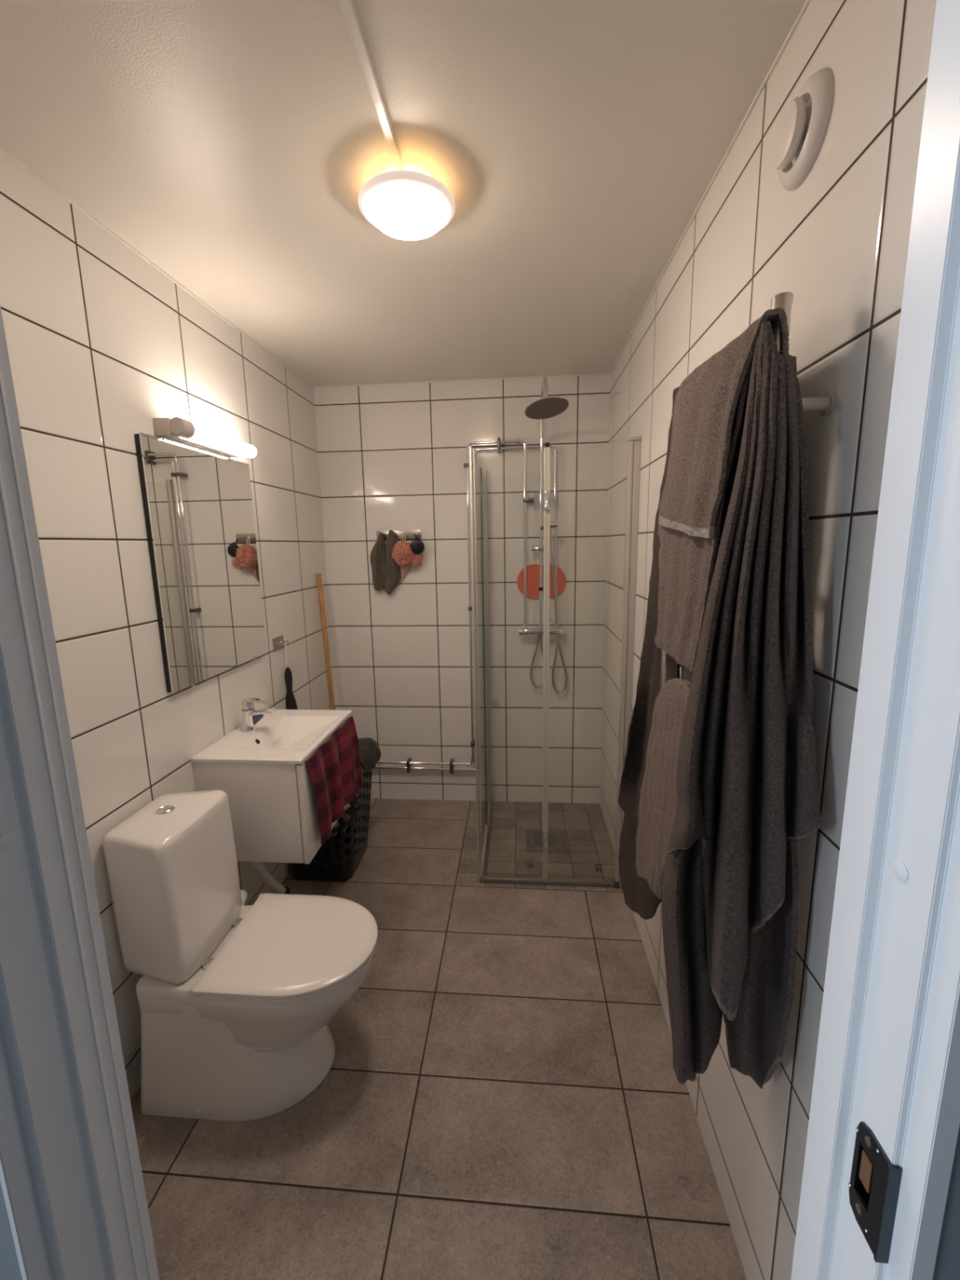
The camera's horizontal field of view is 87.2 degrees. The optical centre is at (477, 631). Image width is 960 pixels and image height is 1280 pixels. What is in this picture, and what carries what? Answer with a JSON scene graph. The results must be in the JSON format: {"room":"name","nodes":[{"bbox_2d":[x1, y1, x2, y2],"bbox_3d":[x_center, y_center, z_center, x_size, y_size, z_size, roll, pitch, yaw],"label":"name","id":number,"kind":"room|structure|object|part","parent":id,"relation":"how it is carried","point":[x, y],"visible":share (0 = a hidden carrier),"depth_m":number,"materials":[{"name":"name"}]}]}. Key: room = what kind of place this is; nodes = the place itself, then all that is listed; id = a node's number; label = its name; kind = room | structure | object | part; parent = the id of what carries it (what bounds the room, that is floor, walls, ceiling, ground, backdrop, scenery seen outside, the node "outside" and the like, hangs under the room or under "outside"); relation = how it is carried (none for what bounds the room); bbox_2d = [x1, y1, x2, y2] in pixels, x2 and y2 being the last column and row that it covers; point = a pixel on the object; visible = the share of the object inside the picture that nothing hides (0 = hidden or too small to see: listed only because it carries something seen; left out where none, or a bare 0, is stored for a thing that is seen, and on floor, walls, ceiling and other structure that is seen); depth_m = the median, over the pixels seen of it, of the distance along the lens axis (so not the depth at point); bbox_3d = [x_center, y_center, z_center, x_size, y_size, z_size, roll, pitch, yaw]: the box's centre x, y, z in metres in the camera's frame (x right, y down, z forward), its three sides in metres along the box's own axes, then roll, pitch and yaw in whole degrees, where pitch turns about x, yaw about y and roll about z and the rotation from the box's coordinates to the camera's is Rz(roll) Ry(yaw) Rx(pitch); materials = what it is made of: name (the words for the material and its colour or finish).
{"room":"bathroom","nodes":[
{"label":"bathroom","id":0,"kind":"room"},
{"bbox_2d":[0,150,335,1099],"bbox_3d":[-1.049,0.061,1.807,0.120,2.461,2.475,0,10,5],"label":"wall","id":1,"kind":"structure","parent":0,"point":[102,344],"depth_m":1.46,"materials":[{"name":"tile"}]},
{"bbox_2d":[124,1037,141,1079],"bbox_3d":[-1.008,1.257,1.285,0.040,0.069,0.900,0,10,5],"label":"pipes","id":2,"kind":"object","parent":1,"relation":"attached to","point":[138,1045],"visible":0.02,"depth_m":1.44,"materials":[{"name":"silver metal"}]},
{"bbox_2d":[0,146,314,387],"bbox_3d":[-1.009,-1.148,1.590,0.006,0.006,2.469,0,10,5],"label":"trim","id":3,"kind":"structure","parent":1,"relation":"attached to","point":[2,148],"depth_m":1.46,"materials":[{"name":"white"}]},
{"bbox_2d":[134,431,266,693],"bbox_3d":[-0.973,-0.246,1.860,0.022,0.811,0.612,0,10,5],"label":"wall mirror","id":4,"kind":"object","parent":1,"relation":"attached to","point":[198,505],"visible":1,"depth_m":1.77,"materials":[{"name":"silver mirror"}]},
{"bbox_2d":[152,417,257,457],"bbox_3d":[-0.942,-0.679,1.795,0.103,0.055,0.457,0,10,5],"label":"lamp","id":5,"kind":"object","parent":1,"relation":"attached to","point":[179,429],"visible":1,"depth_m":1.69,"materials":[{"name":"beige plastic"}]},
{"bbox_2d":[191,715,351,863],"bbox_3d":[-0.771,0.594,2.025,0.394,0.376,0.523,0,10,5],"label":"vanity cabinet","id":6,"kind":"object","parent":1,"relation":"attached to","point":[274,817],"visible":0.51,"depth_m":1.76,"materials":[{"name":"white laminate"}]},
{"bbox_2d":[250,861,290,893],"bbox_3d":[-0.844,1.019,2.064,0.064,0.480,0.285,-2,10,-3],"label":"pipe","id":7,"kind":"object","parent":6,"relation":"attached to","point":[260,868],"visible":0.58,"depth_m":2.02,"materials":[{"name":"white plastic"}]},
{"bbox_2d":[190,709,352,764],"bbox_3d":[-0.772,0.429,1.996,0.397,0.074,0.531,0,10,5],"label":"washbasin","id":8,"kind":"object","parent":6,"relation":"in","point":[286,736],"visible":0.92,"depth_m":1.97,"materials":[{"name":"white ceramic"}]},
{"bbox_2d":[240,697,276,733],"bbox_3d":[-0.867,0.328,1.990,0.147,0.132,0.054,0,10,5],"label":"tap","id":9,"kind":"object","parent":8,"relation":"on","point":[251,716],"visible":1,"depth_m":1.98,"materials":[{"name":"silver metal"}]},
{"bbox_3d":[-0.584,0.595,2.010,0.019,0.372,0.523,0,10,5],"label":"drawer","id":10,"kind":"part","parent":6,"relation":"part of","materials":[{"name":"white laminate"}]},
{"bbox_2d":[305,715,362,844],"bbox_3d":[-0.550,0.580,2.021,0.043,0.352,0.514,0,10,5],"label":"checked towel","id":11,"kind":"object","parent":6,"relation":"hanging from","point":[335,771],"visible":1,"depth_m":1.96,"materials":[{"name":"fabric"}]},
{"bbox_2d":[272,635,288,652],"bbox_3d":[-0.923,0.056,2.381,0.035,0.063,0.100,0,10,5],"label":"wall hook","id":12,"kind":"object","parent":1,"relation":"attached to","point":[277,642],"visible":1,"depth_m":2.37,"materials":[{"name":"silver metal"}]},
{"bbox_2d":[284,637,297,709],"bbox_3d":[-0.905,0.291,2.467,0.072,0.539,0.051,-10,13,-41],"label":"brush","id":13,"kind":"object","parent":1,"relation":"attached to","point":[291,702],"visible":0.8,"depth_m":2.45,"materials":[{"name":"black plastic"}]},
{"bbox_3d":[-0.914,0.102,2.446,0.023,0.160,0.065,1,10,11],"label":"cord","id":14,"kind":"part","parent":13,"relation":"part of","materials":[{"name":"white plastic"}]},
{"bbox_2d":[0,0,805,386],"bbox_3d":[-0.200,-1.239,1.571,1.862,0.150,2.595,0,10,5],"label":"ceiling","id":15,"kind":"structure","parent":0,"point":[233,145],"depth_m":1.13,"materials":[{"name":"white paint"}]},
{"bbox_2d":[339,0,404,170],"bbox_3d":[-0.217,-1.012,0.747,0.020,0.016,0.897,0,10,5],"label":"cable trunking","id":16,"kind":"object","parent":15,"relation":"attached to","point":[348,6],"visible":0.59,"depth_m":0.95,"materials":[{"name":"white plastic"}]},
{"bbox_2d":[358,164,455,239],"bbox_3d":[-0.174,-1.061,1.261,0.240,0.095,0.240,0,10,5],"label":"ceiling lamp","id":17,"kind":"object","parent":15,"relation":"attached to","point":[410,203],"visible":1,"depth_m":1.21,"materials":[{"name":"white"}]},
{"bbox_3d":[-0.174,-1.033,1.266,0.205,0.036,0.205,0,10,5],"label":"lamp shade","id":18,"kind":"part","parent":17,"relation":"part of","materials":[{"name":"white"}]},
{"bbox_2d":[130,798,746,1279],"bbox_3d":[-0.153,1.334,2.014,1.862,0.150,2.595,0,10,5],"label":"floor","id":19,"kind":"structure","parent":0,"point":[501,1096],"depth_m":1.41,"materials":[{"name":"tile"}]},
{"bbox_2d":[102,790,377,1121],"bbox_3d":[-0.646,0.929,1.506,0.702,0.840,0.380,0,10,5],"label":"toilet","id":20,"kind":"object","parent":19,"relation":"on","point":[237,1002],"visible":1,"depth_m":1.40,"materials":[{"name":"white ceramic"}]},
{"bbox_2d":[240,889,247,906],"bbox_3d":[-0.857,0.965,1.763,0.204,0.120,0.091,6,12,34],"label":"connector","id":21,"kind":"object","parent":20,"relation":"attached to","point":[243,893],"visible":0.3,"depth_m":1.74,"materials":[{"name":"white plastic"}]},
{"bbox_3d":[-0.519,0.914,1.493,0.445,0.015,0.380,0,10,5],"label":"lid","id":22,"kind":"part","parent":20,"relation":"part of","materials":[{"name":"white plastic"}]},
{"bbox_3d":[-0.516,0.931,1.495,0.434,0.014,0.374,0,10,5],"label":"seat","id":23,"kind":"part","parent":20,"relation":"part of","materials":[{"name":"white plastic"}]},
{"bbox_2d":[292,762,372,881],"bbox_3d":[-0.722,0.887,2.535,0.399,0.566,0.376,0,10,5],"label":"laundry basket","id":24,"kind":"object","parent":19,"relation":"on","point":[338,859],"visible":0.35,"depth_m":2.41,"materials":[{"name":"black plastic"}]},
{"bbox_2d":[333,804,355,836],"bbox_3d":[-0.735,0.909,2.536,0.227,0.254,0.228,0,10,5],"label":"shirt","id":25,"kind":"object","parent":24,"relation":"in","point":[347,817],"visible":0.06,"depth_m":2.49,"materials":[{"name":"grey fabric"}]},
{"bbox_2d":[358,737,381,769],"bbox_3d":[-0.573,0.597,2.486,0.168,0.117,0.248,0,10,5],"label":"sweater","id":26,"kind":"object","parent":24,"relation":"on","point":[370,753],"visible":0.65,"depth_m":2.45,"materials":[{"name":"grey fabric"}]},
{"bbox_2d":[316,573,355,808],"bbox_3d":[-0.814,0.387,2.909,0.158,1.437,0.113,0,10,5],"label":"broom","id":27,"kind":"object","parent":19,"relation":"on","point":[318,575],"visible":0.36,"depth_m":2.87,"materials":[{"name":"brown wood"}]},
{"bbox_2d":[525,830,568,853],"bbox_3d":[0.372,1.126,2.710,0.217,0.005,0.197,0,10,5],"label":"floor drain","id":28,"kind":"object","parent":19,"relation":"on","point":[556,844],"visible":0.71,"depth_m":2.70,"materials":[{"name":"grey metal"}]},
{"bbox_2d":[468,435,641,888],"bbox_3d":[0.356,0.144,2.563,0.688,1.991,0.788,0,10,5],"label":"shower enclosure","id":29,"kind":"object","parent":19,"relation":"on","point":[477,476],"visible":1,"depth_m":2.24,"materials":[{"name":"clear glass"}]},
{"bbox_3d":[-0.003,0.216,2.231,0.022,1.975,0.024,0,10,5],"label":"corner post","id":30,"kind":"part","parent":29,"relation":"part of","materials":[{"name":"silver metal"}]},
{"bbox_3d":[0.017,0.175,2.466,0.006,1.935,0.445,0,10,5],"label":"glass panel","id":31,"kind":"part","parent":29,"relation":"part of","materials":[{"name":"clear glass"}]},
{"bbox_3d":[0.046,1.114,2.763,0.020,0.022,0.722,0,10,5],"label":"threshold rail","id":32,"kind":"part","parent":29,"relation":"part of","materials":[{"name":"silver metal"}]},
{"bbox_3d":[0.048,0.114,2.815,0.006,1.935,0.277,0,10,5],"label":"glass panel","id":33,"kind":"part","parent":29,"relation":"part of","materials":[{"name":"clear glass"}]},
{"bbox_3d":[0.150,0.210,2.217,0.278,1.930,0.006,0,10,5],"label":"glass door","id":34,"kind":"part","parent":29,"relation":"part of","materials":[{"name":"clear glass"}]},
{"bbox_3d":[0.319,1.175,2.371,0.638,0.024,0.020,0,10,5],"label":"threshold rail","id":35,"kind":"part","parent":29,"relation":"part of","materials":[{"name":"silver metal"}]},
{"bbox_2d":[313,374,609,804],"bbox_3d":[-0.075,-0.164,3.008,1.862,2.461,0.120,0,10,5],"label":"wall","id":36,"kind":"structure","parent":0,"point":[393,457],"depth_m":2.93,"materials":[{"name":"tile"}]},
{"bbox_2d":[376,529,421,540],"bbox_3d":[-0.452,-0.553,2.891,0.260,0.053,0.036,0,10,5],"label":"hook rail","id":37,"kind":"object","parent":36,"relation":"attached to","point":[410,534],"visible":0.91,"depth_m":2.90,"materials":[{"name":"silver metal"}]},
{"bbox_2d":[370,533,386,591],"bbox_3d":[-0.575,-0.403,2.915,0.098,0.331,0.060,0,10,5],"label":"washcloth","id":38,"kind":"object","parent":37,"relation":"hanging from","point":[378,554],"visible":0.98,"depth_m":2.91,"materials":[{"name":"green fabric"}]},
{"bbox_2d":[383,529,401,595],"bbox_3d":[-0.492,-0.396,2.900,0.116,0.369,0.052,0,10,5],"label":"washcloth","id":39,"kind":"object","parent":37,"relation":"hanging from","point":[393,575],"visible":0.92,"depth_m":2.89,"materials":[{"name":"green fabric"}]},
{"bbox_2d":[391,534,423,568],"bbox_3d":[-0.398,-0.460,2.850,0.180,0.199,0.116,0,10,5],"label":"sponge","id":40,"kind":"object","parent":37,"relation":"hanging from","point":[402,554],"visible":0.99,"depth_m":2.83,"materials":[{"name":"pink plastic"}]},
{"bbox_2d":[400,564,410,580],"bbox_3d":[-0.426,-0.344,2.923,0.096,0.102,0.030,0,10,5],"label":"cloth","id":41,"kind":"object","parent":40,"relation":"hanging from","point":[404,571],"visible":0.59,"depth_m":2.92,"materials":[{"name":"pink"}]},
{"bbox_2d":[409,533,424,554],"bbox_3d":[-0.338,-0.498,2.850,0.080,0.121,0.054,0,10,5],"label":"sponge","id":42,"kind":"object","parent":37,"relation":"hanging from","point":[417,546],"visible":1,"depth_m":2.83,"materials":[{"name":"black plastic"}]},
{"bbox_2d":[377,437,533,773],"bbox_3d":[-0.255,-0.094,2.940,1.165,1.937,0.066,0,10,5],"label":"supply pipe","id":43,"kind":"object","parent":36,"relation":"attached to","point":[466,465],"visible":0.88,"depth_m":2.84,"materials":[{"name":"silver metal"}]},
{"bbox_2d":[314,373,609,387],"bbox_3d":[-0.103,-1.362,2.738,1.622,0.006,0.006,0,10,5],"label":"trim","id":44,"kind":"structure","parent":36,"relation":"attached to","point":[600,373],"depth_m":2.73,"materials":[{"name":"white"}]},
{"bbox_2d":[373,444,557,771],"bbox_3d":[-0.189,-0.076,2.936,1.298,1.890,0.025,0,10,5],"label":"supply pipe","id":45,"kind":"object","parent":36,"relation":"attached to","point":[554,451],"visible":0.56,"depth_m":2.78,"materials":[{"name":"silver metal"}]},
{"bbox_2d":[516,564,565,598],"bbox_3d":[0.367,-0.287,2.879,0.276,0.196,0.014,0,10,5],"label":"pad","id":46,"kind":"object","parent":36,"relation":"attached to","point":[532,570],"visible":0.74,"depth_m":2.88,"materials":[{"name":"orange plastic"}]},
{"bbox_2d":[519,376,568,693],"bbox_3d":[0.357,-0.432,2.623,0.280,1.672,0.469,0,10,5],"label":"shower","id":47,"kind":"object","parent":36,"relation":"attached to","point":[547,406],"visible":0.86,"depth_m":2.76,"materials":[{"name":"silver metal"}]},
{"bbox_3d":[0.345,-0.626,2.618,0.026,1.290,0.313,-1,10,2],"label":"riser rail","id":48,"kind":"part","parent":47,"relation":"part of","materials":[{"name":"silver metal"}]},
{"bbox_3d":[0.329,-1.053,2.385,0.203,0.050,0.202,0,10,5],"label":"nozzle plate","id":49,"kind":"part","parent":47,"relation":"part of","materials":[{"name":"grey metal"}]},
{"bbox_2d":[0,1124,959,1279],"bbox_3d":[-0.542,0.279,0.488,4.200,2.461,0.107,0,10,5],"label":"wall","id":50,"kind":"structure","parent":0,"point":[947,1265],"depth_m":0.40,"materials":[{"name":"paint"}]},
{"bbox_2d":[0,0,959,1279],"bbox_3d":[-0.035,0.440,0.475,0.798,2.130,0.114,0,10,5],"label":"door frame","id":51,"kind":"structure","parent":50,"relation":"in","point":[884,1117],"depth_m":0.44,"materials":[{"name":"white paint"}]},
{"bbox_3d":[0.339,0.477,0.433,0.010,0.098,0.040,0,10,5],"label":"strike plate","id":52,"kind":"part","parent":51,"relation":"part of","materials":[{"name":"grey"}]},
{"bbox_2d":[599,0,936,1279],"bbox_3d":[0.687,0.054,1.661,0.120,2.461,2.475,0,10,5],"label":"wall","id":53,"kind":"structure","parent":0,"point":[837,242],"depth_m":0.85,"materials":[{"name":"tile"}]},
{"bbox_2d":[608,0,811,373],"bbox_3d":[0.601,-1.154,1.455,0.006,0.006,2.469,0,10,5],"label":"trim","id":54,"kind":"structure","parent":53,"relation":"attached to","point":[807,2],"depth_m":1.13,"materials":[{"name":"white"}]},
{"bbox_2d":[659,291,835,691],"bbox_3d":[0.531,0.033,1.116,0.097,1.194,0.538,0,10,5],"label":"towel rail","id":55,"kind":"object","parent":53,"relation":"attached to","point":[824,405],"visible":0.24,"depth_m":0.78,"materials":[{"name":"silver metal"}]},
{"bbox_2d":[617,813,662,919],"bbox_3d":[0.532,0.487,1.578,0.070,0.883,0.248,-3,10,-10],"label":"bath towel","id":56,"kind":"object","parent":55,"relation":"hanging from","point":[638,896],"visible":0.15,"depth_m":1.68,"materials":[{"name":"grey fabric"}]},
{"bbox_2d":[617,386,679,826],"bbox_3d":[0.508,0.003,1.418,0.062,1.260,0.295,-3,10,-11],"label":"bath towel","id":57,"kind":"object","parent":55,"relation":"hanging from","point":[649,676],"visible":0.28,"depth_m":1.48,"materials":[{"name":"grey fabric"}]},
{"bbox_2d":[635,678,690,899],"bbox_3d":[0.482,0.424,1.296,0.051,0.679,0.387,0,10,5],"label":"towel","id":58,"kind":"object","parent":55,"relation":"hanging from","point":[658,802],"visible":0.66,"depth_m":1.27,"materials":[{"name":"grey fabric"}]},
{"bbox_3d":[0.519,0.012,1.370,0.030,1.150,0.030,0,10,5],"label":"rail post","id":59,"kind":"part","parent":55,"relation":"part of","materials":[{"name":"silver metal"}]},
{"bbox_2d":[654,358,752,682],"bbox_3d":[0.498,-0.118,1.141,0.069,0.838,0.570,0,10,5],"label":"bath towel","id":60,"kind":"object","parent":55,"relation":"hanging from","point":[686,563],"visible":0.23,"depth_m":1.13,"materials":[{"name":"grey fabric"}]},
{"bbox_2d":[658,307,788,538],"bbox_3d":[0.470,-0.372,1.046,0.053,0.354,0.554,0,10,5],"label":"hand towel","id":61,"kind":"object","parent":55,"relation":"hanging from","point":[706,400],"visible":0.93,"depth_m":0.98,"materials":[{"name":"grey fabric"}]},
{"bbox_2d":[662,746,798,1088],"bbox_3d":[0.450,0.446,0.910,0.181,0.950,0.168,0,10,5],"label":"bath towel","id":62,"kind":"object","parent":55,"relation":"hanging from","point":[756,1037],"visible":0.49,"depth_m":0.93,"materials":[{"name":"grey fabric"}]},
{"bbox_2d":[667,320,821,1021],"bbox_3d":[0.436,0.086,0.819,0.191,1.124,0.181,0,10,5],"label":"bath towel","id":63,"kind":"object","parent":55,"relation":"hanging from","point":[751,690],"visible":1,"depth_m":0.78,"materials":[{"name":"grey fabric"}]},
{"bbox_3d":[0.477,0.076,0.871,0.030,1.194,0.030,0,10,5],"label":"rail post","id":64,"kind":"part","parent":55,"relation":"part of","materials":[{"name":"silver metal"}]},
{"bbox_2d":[771,68,834,191],"bbox_3d":[0.534,-0.838,0.849,0.042,0.146,0.146,0,10,5],"label":"air vent","id":65,"kind":"object","parent":53,"relation":"attached to","point":[802,125],"visible":1,"depth_m":0.82,"materials":[{"name":"white plastic"}]}
]}

